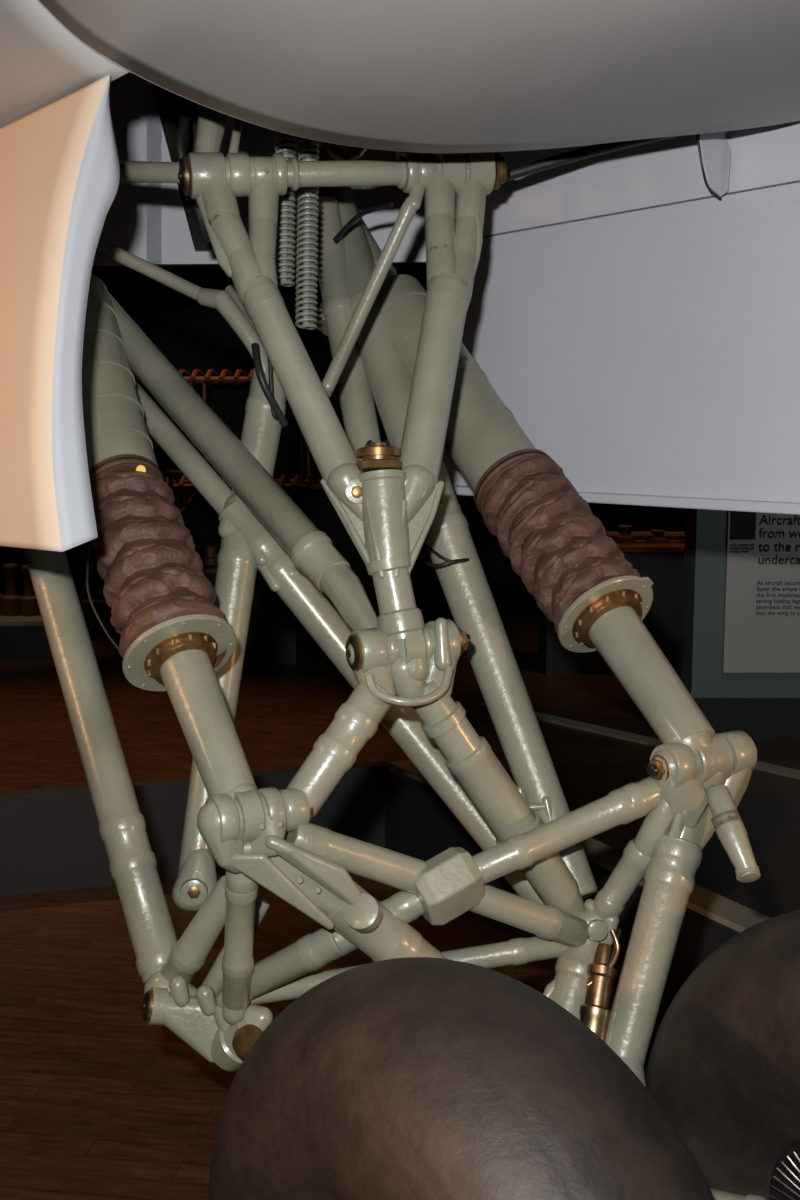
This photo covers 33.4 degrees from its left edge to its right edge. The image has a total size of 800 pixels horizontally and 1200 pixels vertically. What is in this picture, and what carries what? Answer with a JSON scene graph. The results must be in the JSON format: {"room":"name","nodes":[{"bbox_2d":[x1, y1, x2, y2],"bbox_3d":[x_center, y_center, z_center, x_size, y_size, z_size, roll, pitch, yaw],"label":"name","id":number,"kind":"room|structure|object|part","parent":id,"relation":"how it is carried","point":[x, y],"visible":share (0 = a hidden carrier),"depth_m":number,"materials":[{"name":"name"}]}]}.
{"room":"aviation museum","nodes":[
{"label":"aviation museum","id":0,"kind":"room"},
{"bbox_2d":[0,263,685,576],"bbox_3d":[0.000,-3.233,14.743,14.000,6.000,0.100,0,8,0],"label":"wall","id":1,"kind":"structure","parent":0,"point":[191,335],"depth_m":14.84,"materials":[{"name":"black paint"}]},
{"bbox_2d":[0,577,799,1199],"bbox_3d":[0.000,1.116,5.711,14.000,0.100,19.000,0,8,0],"label":"floor","id":2,"kind":"structure","parent":0,"point":[98,1101],"depth_m":5.03,"materials":[{"name":"brown wood"}]},
{"bbox_2d":[0,563,52,658],"bbox_3d":[-3.000,0.051,10.307,0.800,0.730,0.600,0,8,0],"label":"bench","id":3,"kind":"object","parent":2,"relation":"on","point":[23,635],"visible":0.6,"depth_m":10.09,"materials":[{"name":"brown wood"}]},
{"bbox_2d":[69,369,326,617],"bbox_3d":[-2.100,-0.957,12.171,3.000,2.207,3.632,0,8,0],"label":"wooden biplane","id":4,"kind":"object","parent":2,"relation":"on","point":[176,479],"visible":0.22,"depth_m":10.96,"materials":[{"name":"brown wood"}]},
{"bbox_3d":[-2.100,-0.721,12.213,1.200,1.108,3.614,0,8,0],"label":"fuselage frame","id":5,"kind":"part","parent":4,"relation":"part of","materials":[{"name":"brown leather"}]},
{"bbox_2d":[0,760,769,1021],"bbox_3d":[-0.837,0.988,4.828,5.205,0.400,2.090,2,8,15],"label":"platform","id":6,"kind":"object","parent":2,"relation":"on","point":[50,839],"visible":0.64,"depth_m":5.20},
{"bbox_2d":[23,95,766,1199],"bbox_3d":[0.027,-0.125,2.859,1.305,2.321,2.173,-6,10,-35],"label":"landing gear","id":7,"kind":"object","parent":2,"relation":"on","point":[396,342],"visible":0.93,"depth_m":2.71,"materials":[{"name":"grey metal"}]},
{"bbox_3d":[-0.119,-0.513,2.745,0.649,1.131,0.630,0,8,0],"label":"frame","id":8,"kind":"part","parent":7,"relation":"part of","materials":[{"name":"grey metal"}]},
{"bbox_2d":[208,957,714,1199],"bbox_3d":[0.083,1.067,2.023,0.811,1.030,0.912,0,8,0],"label":"wheel","id":9,"kind":"object","parent":7,"relation":"attached to","point":[408,1078],"depth_m":1.82,"materials":[{"name":"black rubber"}]},
{"bbox_2d":[645,910,799,1199],"bbox_3d":[0.825,1.037,2.246,0.742,1.030,0.956,0,8,0],"label":"wheel","id":10,"kind":"object","parent":7,"relation":"attached to","point":[723,1065],"depth_m":2.28,"materials":[{"name":"black rubber"}]},
{"bbox_2d":[0,0,799,265],"bbox_3d":[0.183,-1.600,2.147,3.639,1.700,5.201,-3,9,-21],"label":"engine nacelle","id":11,"kind":"object","parent":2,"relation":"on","point":[383,77],"visible":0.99,"depth_m":2.15,"materials":[{"name":"grey paint"}]},
{"bbox_2d":[0,75,109,550],"bbox_3d":[-0.845,-0.536,2.636,0.198,0.847,1.088,-7,11,-40],"label":"outer skin","id":12,"kind":"object","parent":11,"relation":"attached to","point":[42,151],"visible":1,"depth_m":2.36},
{"bbox_2d":[52,75,118,550],"bbox_3d":[-0.545,-0.503,2.293,0.080,0.816,0.265,1,8,5],"label":"door edge","id":13,"kind":"object","parent":12,"relation":"attached to","point":[98,177],"visible":1,"depth_m":2.29,"materials":[{"name":"paint"}]},
{"bbox_2d":[0,151,119,551],"bbox_3d":[-0.840,-0.536,2.640,0.246,0.848,1.097,-6,10,-37],"label":"inner skin","id":14,"kind":"object","parent":11,"relation":"attached to","point":[117,151],"visible":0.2,"depth_m":2.30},
{"bbox_2d":[443,121,799,502],"bbox_3d":[0.668,-0.891,3.124,1.612,1.305,0.040,8,11,44],"label":"door","id":15,"kind":"structure","parent":11,"relation":"attached to","point":[659,355],"depth_m":3.21,"materials":[{"name":"grey paint"}]},
{"bbox_2d":[452,485,799,514],"bbox_3d":[0.661,-0.236,3.209,1.612,0.025,0.050,8,11,44],"label":"bottom lip","id":16,"kind":"object","parent":15,"relation":"attached to","point":[793,508],"visible":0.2,"depth_m":3.16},
{"bbox_2d":[483,181,799,237],"bbox_3d":[0.679,-0.936,3.129,1.612,0.079,0.016,8,11,44],"label":"joint","id":17,"kind":"object","parent":15,"relation":"attached to","point":[798,181],"visible":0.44,"depth_m":3.21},
{"bbox_2d":[699,131,730,196],"bbox_3d":[0.698,-0.992,2.970,0.132,0.175,0.024,-8,11,-44],"label":"rib","id":18,"kind":"object","parent":15,"relation":"attached to","point":[715,150],"visible":0.72,"depth_m":2.97,"materials":[{"name":"grey paint"}]},
{"bbox_2d":[696,134,720,198],"bbox_3d":[0.685,-0.962,2.946,0.096,0.137,0.014,-7,11,-41],"label":"seal","id":19,"kind":"object","parent":18,"relation":"attached to","point":[697,135],"visible":0.95,"depth_m":2.92,"materials":[{"name":"black rubber"}]},
{"bbox_2d":[538,525,684,674],"bbox_3d":[1.620,-0.021,9.691,1.200,1.044,0.600,0,8,0],"label":"display panel","id":20,"kind":"object","parent":2,"relation":"on","point":[657,555],"visible":0.34,"depth_m":9.46,"materials":[{"name":"brown wood"}]},
{"bbox_2d":[479,703,799,779],"bbox_3d":[1.440,0.811,7.521,0.106,0.030,2.692,-7,11,-41],"label":"trim","id":21,"kind":"structure","parent":2,"relation":"on","point":[766,767],"depth_m":7.68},
{"bbox_2d":[681,508,799,697],"bbox_3d":[3.150,-0.554,7.534,3.000,2.200,0.325,0,8,0],"label":"information board","id":22,"kind":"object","parent":2,"relation":"on","point":[752,643],"depth_m":7.47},
{"bbox_2d":[731,543,753,552],"bbox_3d":[1.903,-0.289,7.403,0.136,0.052,0.002,0,8,0],"label":"text","id":23,"kind":"object","parent":22,"relation":"attached to","point":[743,543],"visible":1,"depth_m":7.40},
{"bbox_2d":[730,511,755,537],"bbox_3d":[1.900,-0.432,7.384,0.140,0.180,0.006,0,8,0],"label":"print","id":24,"kind":"object","parent":22,"relation":"attached to","point":[742,524],"visible":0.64,"depth_m":7.38},
{"bbox_2d":[756,581,799,614],"bbox_3d":[2.213,-0.009,7.442,0.446,0.201,0.002,0,8,0],"label":"text","id":25,"kind":"object","parent":22,"relation":"attached to","point":[766,589],"visible":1,"depth_m":7.44},
{"bbox_2d":[758,515,799,563],"bbox_3d":[2.219,-0.329,7.397,0.459,0.290,0.002,0,8,0],"label":"text","id":26,"kind":"object","parent":22,"relation":"attached to","point":[794,518],"visible":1,"depth_m":7.40},
{"bbox_2d":[693,698,799,741],"bbox_3d":[3.150,0.659,7.707,3.020,0.250,0.340,0,8,0],"label":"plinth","id":27,"kind":"object","parent":2,"relation":"on","point":[763,719],"depth_m":7.53,"materials":[{"name":"black"}]}
]}

